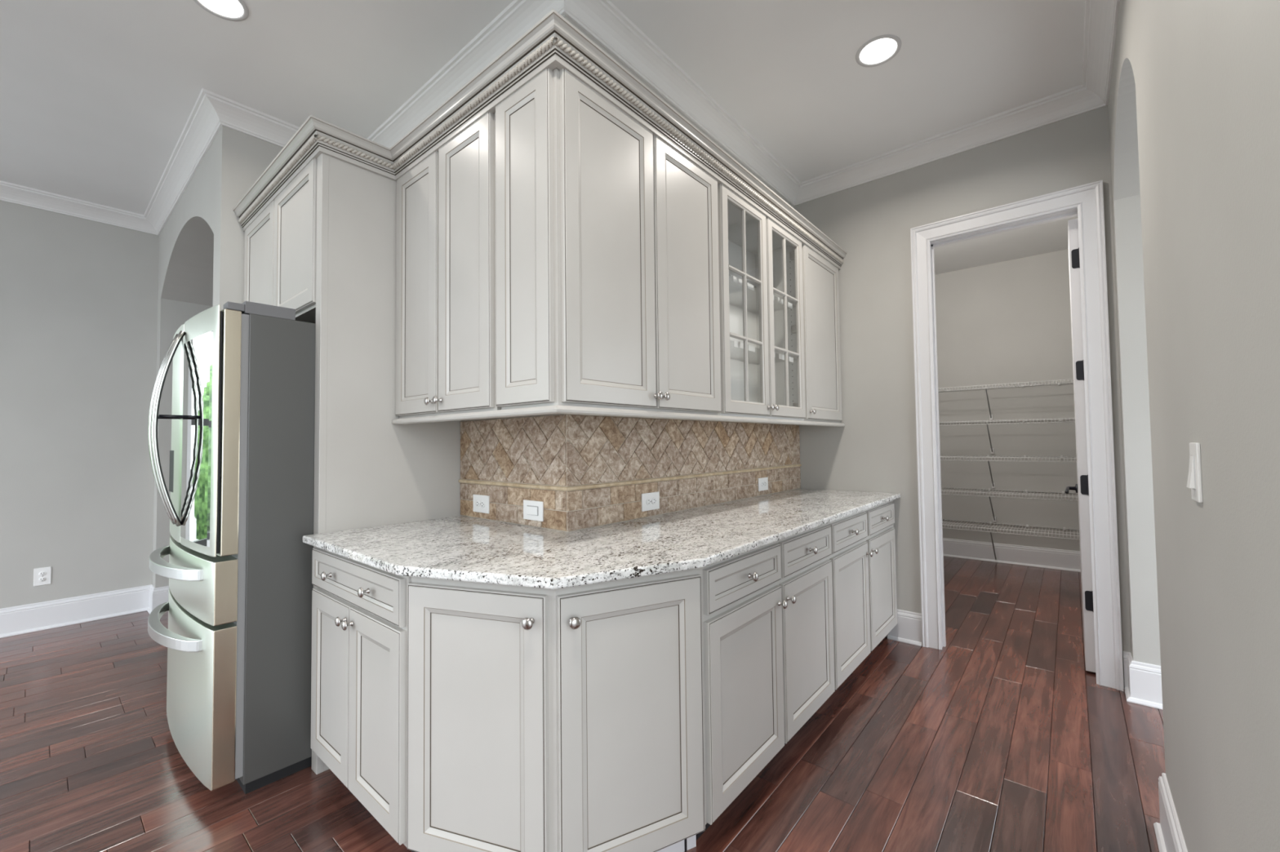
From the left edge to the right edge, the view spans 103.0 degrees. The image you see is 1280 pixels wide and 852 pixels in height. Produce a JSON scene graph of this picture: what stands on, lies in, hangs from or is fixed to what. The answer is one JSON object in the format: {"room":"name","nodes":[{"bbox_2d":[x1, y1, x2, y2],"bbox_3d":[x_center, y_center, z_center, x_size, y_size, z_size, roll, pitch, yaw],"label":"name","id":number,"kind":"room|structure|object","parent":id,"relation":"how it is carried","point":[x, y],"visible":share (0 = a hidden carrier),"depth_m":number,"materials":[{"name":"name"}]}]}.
{"room":"kitchen","nodes":[
{"label":"kitchen","id":0,"kind":"room"},
{"bbox_2d":[0,200,159,608],"bbox_3d":[-4.364,-0.111,3.487,0.140,3.050,5.000,-2,-2,40],"label":"wall","id":1,"kind":"structure","parent":0,"point":[78,296],"depth_m":3.69,"materials":[{"name":"beige paint"}]},
{"bbox_2d":[33,566,51,586],"bbox_3d":[-4.167,1.049,3.551,0.010,0.120,0.079,-2,-2,40],"label":"wall outlet","id":2,"kind":"object","parent":1,"relation":"attached to","point":[42,576],"visible":1,"depth_m":3.55,"materials":[{"name":"white plastic"}]},
{"bbox_2d":[38,577,45,581],"bbox_3d":[-4.167,1.068,3.551,0.009,0.028,0.033,-2,-2,40],"label":"socket","id":3,"kind":"object","parent":2,"relation":"attached to","point":[40,579],"depth_m":3.55,"materials":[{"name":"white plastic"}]},
{"bbox_2d":[39,571,45,575],"bbox_3d":[-4.168,1.029,3.552,0.009,0.028,0.033,-2,-2,40],"label":"socket","id":4,"kind":"object","parent":2,"relation":"attached to","point":[41,573],"depth_m":3.55,"materials":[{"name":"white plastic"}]},
{"bbox_2d":[0,584,151,638],"bbox_3d":[-4.845,1.302,2.720,0.030,0.188,3.255,-2,-2,40],"label":"baseboard","id":5,"kind":"structure","parent":1,"relation":"attached to","point":[28,618],"depth_m":3.64,"materials":[{"name":"white paint"}]},
{"bbox_2d":[0,180,159,235],"bbox_3d":[-4.852,-1.602,2.792,0.098,0.103,3.255,-2,-2,40],"label":"crown molding","id":6,"kind":"structure","parent":1,"relation":"attached to","point":[9,192],"depth_m":3.68,"materials":[{"name":"white paint"}]},
{"bbox_2d":[151,125,283,587],"bbox_3d":[-2.860,-0.128,3.498,2.143,3.050,0.445,-2,-2,40],"label":"wall","id":7,"kind":"structure","parent":0,"point":[201,248],"depth_m":3.37,"materials":[{"name":"beige paint"}]},
{"bbox_2d":[146,584,155,614],"bbox_3d":[-3.745,1.327,3.900,0.189,0.188,0.030,-2,-2,40],"label":"baseboard","id":8,"kind":"structure","parent":7,"relation":"attached to","point":[149,609],"depth_m":3.90,"materials":[{"name":"white paint"}]},
{"bbox_2d":[152,586,168,609],"bbox_3d":[-3.540,1.329,4.019,0.030,0.188,0.475,-2,-2,40],"label":"baseboard","id":9,"kind":"structure","parent":7,"relation":"attached to","point":[160,595],"depth_m":3.88,"materials":[{"name":"white paint"}]},
{"bbox_2d":[143,88,222,235],"bbox_3d":[-3.015,-1.606,3.307,2.242,0.103,0.098,-2,-2,40],"label":"crown molding","id":10,"kind":"structure","parent":7,"relation":"attached to","point":[202,126],"depth_m":3.10,"materials":[{"name":"white paint"}]},
{"bbox_2d":[202,88,299,147],"bbox_3d":[-1.966,-1.632,2.889,0.098,0.103,0.811,-2,-2,40],"label":"crown molding","id":11,"kind":"structure","parent":7,"relation":"attached to","point":[232,114],"depth_m":2.74,"materials":[{"name":"white paint"}]},
{"bbox_2d":[243,158,317,324],"bbox_3d":[-1.530,-0.774,2.608,1.075,0.625,0.644,-2,-2,40],"label":"upper cabinet","id":12,"kind":"object","parent":7,"relation":"attached to","point":[280,244],"visible":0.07,"depth_m":2.28,"materials":[{"name":"beige paint"}]},
{"bbox_2d":[232,8,846,269],"bbox_3d":[-0.384,-1.109,3.068,2.253,0.102,2.850,-2,-2,40],"label":"crown molding","id":13,"kind":"structure","parent":12,"relation":"on","point":[553,42],"depth_m":1.99,"materials":[{"name":"beige paint"}]},
{"bbox_2d":[0,0,1084,275],"bbox_3d":[-0.199,-1.770,2.693,7.700,0.120,9.100,-2,-2,40],"label":"ceiling","id":14,"kind":"structure","parent":0,"point":[98,97],"depth_m":2.44,"materials":[{"name":"paint"}]},
{"bbox_2d":[193,0,248,21],"bbox_3d":[-1.698,-1.711,2.053,0.194,0.005,0.194,-2,-2,40],"label":"recessed light","id":15,"kind":"object","parent":14,"relation":"in","point":[228,10],"visible":1,"depth_m":2.08,"materials":[{"name":"grey"}]},
{"bbox_2d":[198,0,243,17],"bbox_3d":[-1.698,-1.711,2.053,0.160,0.004,0.160,-2,-2,40],"label":"diffuser","id":16,"kind":"object","parent":15,"relation":"attached to","point":[219,8],"depth_m":2.08,"materials":[{"name":"white plastic"}]},
{"bbox_2d":[855,34,901,67],"bbox_3d":[1.103,-1.733,2.358,0.194,0.005,0.194,-2,-2,40],"label":"recessed light","id":17,"kind":"object","parent":14,"relation":"in","point":[878,51],"visible":1,"depth_m":2.35,"materials":[{"name":"grey"}]},
{"bbox_2d":[859,38,897,64],"bbox_3d":[1.103,-1.733,2.358,0.160,0.004,0.160,-2,-2,40],"label":"diffuser","id":18,"kind":"object","parent":17,"relation":"attached to","point":[875,51],"depth_m":2.35,"materials":[{"name":"white plastic"}]},
{"bbox_2d":[0,555,1165,851],"bbox_3d":[-0.163,1.378,2.591,7.700,0.080,9.100,-2,-2,40],"label":"floor","id":19,"kind":"structure","parent":0,"point":[1000,738],"depth_m":1.99,"materials":[{"name":"brown wood"}]},
{"bbox_2d":[147,301,315,794],"bbox_3d":[-1.600,0.453,2.343,0.910,1.787,0.964,-2,-2,40],"label":"refrigerator","id":20,"kind":"object","parent":19,"relation":"on","point":[239,508],"visible":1,"depth_m":1.89,"materials":[{"name":"grey metal"}]},
{"bbox_2d":[311,546,415,851],"bbox_3d":[-0.771,0.880,1.915,0.762,0.886,0.667,-2,-2,40],"label":"base cabinet","id":21,"kind":"object","parent":19,"relation":"on","point":[360,611],"visible":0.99,"depth_m":1.62,"materials":[{"name":"beige paint"}]},
{"bbox_2d":[311,153,461,774],"bbox_3d":[-1.073,0.126,2.228,0.056,2.420,0.604,-2,-2,40],"label":"end panel","id":22,"kind":"object","parent":19,"relation":"on","point":[370,470],"visible":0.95,"depth_m":2.12,"materials":[{"name":"beige paint"}]},
{"bbox_2d":[407,568,705,851],"bbox_3d":[-0.218,0.860,1.496,0.620,0.886,0.656,-2,-2,40],"label":"base cabinet","id":23,"kind":"object","parent":19,"relation":"on","point":[570,719],"visible":1,"depth_m":1.38,"materials":[{"name":"beige paint"}]},
{"bbox_2d":[684,523,835,851],"bbox_3d":[0.315,0.874,2.109,0.661,0.886,1.063,-2,-2,40],"label":"base cabinet","id":24,"kind":"object","parent":19,"relation":"on","point":[767,617],"visible":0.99,"depth_m":1.79,"materials":[{"name":"beige paint"}]},
{"bbox_2d":[302,488,900,589],"bbox_3d":[0.178,0.433,2.562,1.410,0.028,2.846,-2,-2,40],"label":"countertop","id":25,"kind":"structure","parent":24,"relation":"on","point":[457,548],"depth_m":1.75,"materials":[{"name":"white stone"}]},
{"bbox_2d":[827,500,897,690],"bbox_3d":[1.023,0.893,2.948,0.661,0.886,1.131,-2,-2,40],"label":"base cabinet","id":26,"kind":"object","parent":19,"relation":"on","point":[863,556],"visible":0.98,"depth_m":2.65,"materials":[{"name":"beige paint"}]},
{"bbox_2d":[550,13,793,415],"bbox_3d":[0.381,-0.186,2.837,0.110,3.050,2.187,-2,-2,40],"label":"wall","id":27,"kind":"structure","parent":0,"point":[564,15],"depth_m":2.49,"materials":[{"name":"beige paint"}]},
{"bbox_2d":[395,111,562,421],"bbox_3d":[-0.697,-0.575,2.095,0.732,1.075,0.347,-2,-2,40],"label":"upper cabinet","id":28,"kind":"object","parent":27,"relation":"attached to","point":[446,331],"visible":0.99,"depth_m":1.94,"materials":[{"name":"beige paint"}]},
{"bbox_2d":[495,67,721,415],"bbox_3d":[-0.055,-0.586,1.990,0.351,1.075,0.953,-2,-2,40],"label":"upper cabinet","id":29,"kind":"object","parent":27,"relation":"attached to","point":[607,260],"visible":0.98,"depth_m":1.71,"materials":[{"name":"beige paint"}]},
{"bbox_2d":[391,404,844,426],"bbox_3d":[0.154,-0.013,2.807,1.078,0.024,2.516,-2,-2,40],"label":"rail","id":30,"kind":"object","parent":29,"relation":"attached to","point":[548,410],"visible":1,"depth_m":1.85,"materials":[{"name":"beige paint"}]},
{"bbox_2d":[564,0,800,205],"bbox_3d":[0.412,-1.663,2.781,0.098,0.103,2.285,-2,-2,40],"label":"crown molding","id":31,"kind":"structure","parent":27,"relation":"attached to","point":[601,20],"depth_m":2.49,"materials":[{"name":"white paint"}]},
{"bbox_2d":[566,414,801,532],"bbox_3d":[0.428,0.198,2.776,0.017,0.450,2.202,-2,-2,40],"label":"backsplash","id":32,"kind":"structure","parent":27,"relation":"attached to","point":[611,461],"depth_m":2.42,"materials":[{"name":"beige tile"}]},
{"bbox_2d":[641,491,659,511],"bbox_3d":[0.050,0.342,2.312,0.010,0.079,0.125,-2,-2,40],"label":"wall outlet","id":33,"kind":"object","parent":32,"relation":"attached to","point":[650,501],"visible":1,"depth_m":2.31,"materials":[{"name":"white plastic"}]},
{"bbox_2d":[645,498,651,505],"bbox_3d":[0.037,0.342,2.297,0.009,0.028,0.033,-2,-2,40],"label":"socket","id":34,"kind":"object","parent":33,"relation":"attached to","point":[648,501],"depth_m":2.29,"materials":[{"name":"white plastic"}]},
{"bbox_2d":[651,497,656,504],"bbox_3d":[0.062,0.343,2.327,0.009,0.028,0.033,-2,-2,40],"label":"socket","id":35,"kind":"object","parent":33,"relation":"attached to","point":[653,500],"depth_m":2.32,"materials":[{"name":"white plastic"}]},
{"bbox_2d":[757,477,768,491],"bbox_3d":[0.765,0.360,3.160,0.010,0.079,0.125,-2,-2,40],"label":"wall outlet","id":36,"kind":"object","parent":32,"relation":"attached to","point":[763,482],"visible":1,"depth_m":3.15,"materials":[{"name":"white plastic"}]},
{"bbox_2d":[717,183,805,421],"bbox_3d":[0.557,-0.570,2.709,0.343,1.075,0.933,-2,-2,40],"label":"upper cabinet","id":37,"kind":"object","parent":27,"relation":"attached to","point":[761,291],"visible":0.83,"depth_m":2.80,"materials":[{"name":"white wood"}]},
{"bbox_2d":[801,244,842,422],"bbox_3d":[1.056,-0.556,3.301,0.343,1.075,0.614,-2,-2,40],"label":"upper cabinet","id":38,"kind":"object","parent":27,"relation":"attached to","point":[820,282],"visible":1,"depth_m":3.19,"materials":[{"name":"beige paint"}]},
{"bbox_2d":[793,105,1130,686],"bbox_3d":[1.763,-0.191,3.177,1.786,3.050,0.115,-2,-2,40],"label":"wall","id":39,"kind":"structure","parent":0,"point":[875,450],"depth_m":3.21,"materials":[{"name":"beige paint"}]},
{"bbox_2d":[887,608,922,646],"bbox_3d":[1.638,1.242,3.155,0.193,0.188,0.030,-2,-2,40],"label":"baseboard","id":40,"kind":"structure","parent":39,"relation":"attached to","point":[908,629],"depth_m":3.14,"materials":[{"name":"white paint"}]},
{"bbox_2d":[793,84,1106,206],"bbox_3d":[1.720,-1.667,3.108,1.676,0.103,0.098,-2,-2,40],"label":"crown molding","id":41,"kind":"structure","parent":39,"relation":"attached to","point":[1077,100],"depth_m":2.98,"materials":[{"name":"white paint"}]},
{"bbox_2d":[910,180,1124,691],"bbox_3d":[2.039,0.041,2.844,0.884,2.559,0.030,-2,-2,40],"label":"door frame","id":42,"kind":"structure","parent":39,"relation":"attached to","point":[1091,216],"depth_m":2.63,"materials":[{"name":"white paint"}]},
{"bbox_2d":[1065,218,1096,672],"bbox_3d":[2.570,0.094,3.009,0.110,2.428,0.691,-2,-2,40],"label":"door","id":43,"kind":"structure","parent":39,"relation":"in","point":[1082,488],"depth_m":2.74,"materials":[{"name":"white paint"}]},
{"bbox_2d":[934,248,1079,551],"bbox_3d":[3.617,-0.144,5.279,1.704,3.050,0.100,-2,-2,40],"label":"wall","id":44,"kind":"structure","parent":0,"point":[1009,322],"depth_m":5.14,"materials":[{"name":"beige paint"}]},
{"bbox_2d":[937,378,1073,419],"bbox_3d":[3.499,-0.236,5.050,1.534,0.337,0.397,-2,-2,40],"label":"wire shelf","id":45,"kind":"object","parent":44,"relation":"attached to","point":[1072,381],"visible":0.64,"depth_m":4.91,"materials":[{"name":"white metal"}]},
{"bbox_2d":[939,417,1075,453],"bbox_3d":[3.503,0.110,5.039,1.534,0.337,0.397,-2,-2,40],"label":"wire shelf","id":46,"kind":"object","parent":44,"relation":"attached to","point":[1047,420],"visible":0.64,"depth_m":4.92,"materials":[{"name":"white metal"}]},
{"bbox_2d":[940,455,1076,488],"bbox_3d":[3.507,0.461,5.028,1.534,0.337,0.397,-2,-2,40],"label":"wire shelf","id":47,"kind":"object","parent":44,"relation":"attached to","point":[945,456],"visible":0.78,"depth_m":4.91,"materials":[{"name":"white metal"}]},
{"bbox_2d":[941,487,1078,522],"bbox_3d":[3.511,0.803,5.017,1.534,0.337,0.397,-2,-2,40],"label":"wire shelf","id":48,"kind":"object","parent":44,"relation":"attached to","point":[988,489],"visible":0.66,"depth_m":4.92,"materials":[{"name":"white metal"}]},
{"bbox_2d":[942,519,1079,560],"bbox_3d":[3.515,1.170,5.005,1.534,0.392,0.397,-2,-2,40],"label":"wire shelf","id":49,"kind":"object","parent":44,"relation":"attached to","point":[989,522],"visible":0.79,"depth_m":4.89,"materials":[{"name":"white metal"}]},
{"bbox_2d":[942,537,1080,572],"bbox_3d":[3.637,1.284,5.144,1.544,0.188,0.030,-2,-2,40],"label":"baseboard","id":50,"kind":"structure","parent":44,"relation":"attached to","point":[1043,557],"depth_m":5.07,"materials":[{"name":"white paint"}]},
{"bbox_2d":[1107,0,1279,851],"bbox_3d":[2.578,-0.221,2.526,0.300,3.050,5.720,-2,-2,40],"label":"wall","id":51,"kind":"structure","parent":0,"point":[1193,105],"depth_m":0.97,"materials":[{"name":"beige paint"}]},
{"bbox_2d":[1082,0,1119,105],"bbox_3d":[1.460,-1.714,1.577,0.098,0.103,2.775,-2,-2,40],"label":"crown molding","id":52,"kind":"structure","parent":51,"relation":"attached to","point":[1101,16],"depth_m":2.27,"materials":[{"name":"white paint"}]},
{"bbox_2d":[1123,651,1133,699],"bbox_3d":[2.365,1.211,2.464,0.030,0.188,0.150,-2,-2,40],"label":"baseboard","id":53,"kind":"structure","parent":51,"relation":"attached to","point":[1126,654],"depth_m":2.51,"materials":[{"name":"white paint"}]},
{"bbox_2d":[1126,660,1162,709],"bbox_3d":[2.441,1.206,2.321,0.330,0.188,0.030,-2,-2,40],"label":"baseboard","id":54,"kind":"structure","parent":51,"relation":"attached to","point":[1145,679],"depth_m":2.38,"materials":[{"name":"white paint"}]},
{"bbox_2d":[1153,773,1187,851],"bbox_3d":[1.145,1.178,1.018,0.030,0.188,1.615,-2,-2,40],"label":"baseboard","id":55,"kind":"structure","parent":51,"relation":"attached to","point":[1169,835],"depth_m":1.50,"materials":[{"name":"white paint"}]},
{"bbox_2d":[1186,442,1202,502],"bbox_3d":[1.143,0.095,1.054,0.015,0.120,0.079,-2,-2,40],"label":"wall switch","id":56,"kind":"object","parent":51,"relation":"attached to","point":[1194,477],"visible":1,"depth_m":1.04,"materials":[{"name":"white plastic"}]},
{"bbox_3d":[-1.049,-0.175,2.684,1.878,3.050,0.110,-2,-2,40],"label":"wall","id":57,"kind":"structure","parent":0,"visible":0},
{"bbox_2d":[367,0,564,148],"bbox_3d":[-1.015,-1.654,2.553,1.986,0.103,0.098,-2,-2,40],"label":"crown molding","id":58,"kind":"structure","parent":57,"relation":"attached to","point":[519,16],"depth_m":2.36,"materials":[{"name":"white paint"}]},
{"bbox_2d":[458,413,567,532],"bbox_3d":[-0.565,0.190,2.184,0.771,0.450,0.017,-2,-2,40],"label":"backsplash","id":59,"kind":"structure","parent":57,"relation":"attached to","point":[510,461],"depth_m":2.15,"materials":[{"name":"beige tile"}]},
{"bbox_2d":[472,494,489,513],"bbox_3d":[-0.720,0.352,2.304,0.125,0.079,0.010,-2,-2,40],"label":"wall outlet","id":60,"kind":"object","parent":59,"relation":"attached to","point":[481,503],"visible":1,"depth_m":2.30,"materials":[{"name":"white plastic"}]},
{"bbox_2d":[475,500,479,506],"bbox_3d":[-0.735,0.353,2.316,0.033,0.028,0.009,-2,-2,40],"label":"socket","id":61,"kind":"object","parent":60,"relation":"attached to","point":[477,502],"depth_m":2.31,"materials":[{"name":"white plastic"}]},
{"bbox_2d":[480,501,484,507],"bbox_3d":[-0.705,0.352,2.291,0.033,0.028,0.009,-2,-2,40],"label":"socket","id":62,"kind":"object","parent":60,"relation":"attached to","point":[482,503],"depth_m":2.29,"materials":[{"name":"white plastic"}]},
{"bbox_2d":[523,499,543,521],"bbox_3d":[-0.435,0.342,2.061,0.125,0.079,0.013,-2,-2,40],"label":"wall switch","id":63,"kind":"object","parent":59,"relation":"attached to","point":[533,510],"visible":1,"depth_m":2.05,"materials":[{"name":"white plastic"}]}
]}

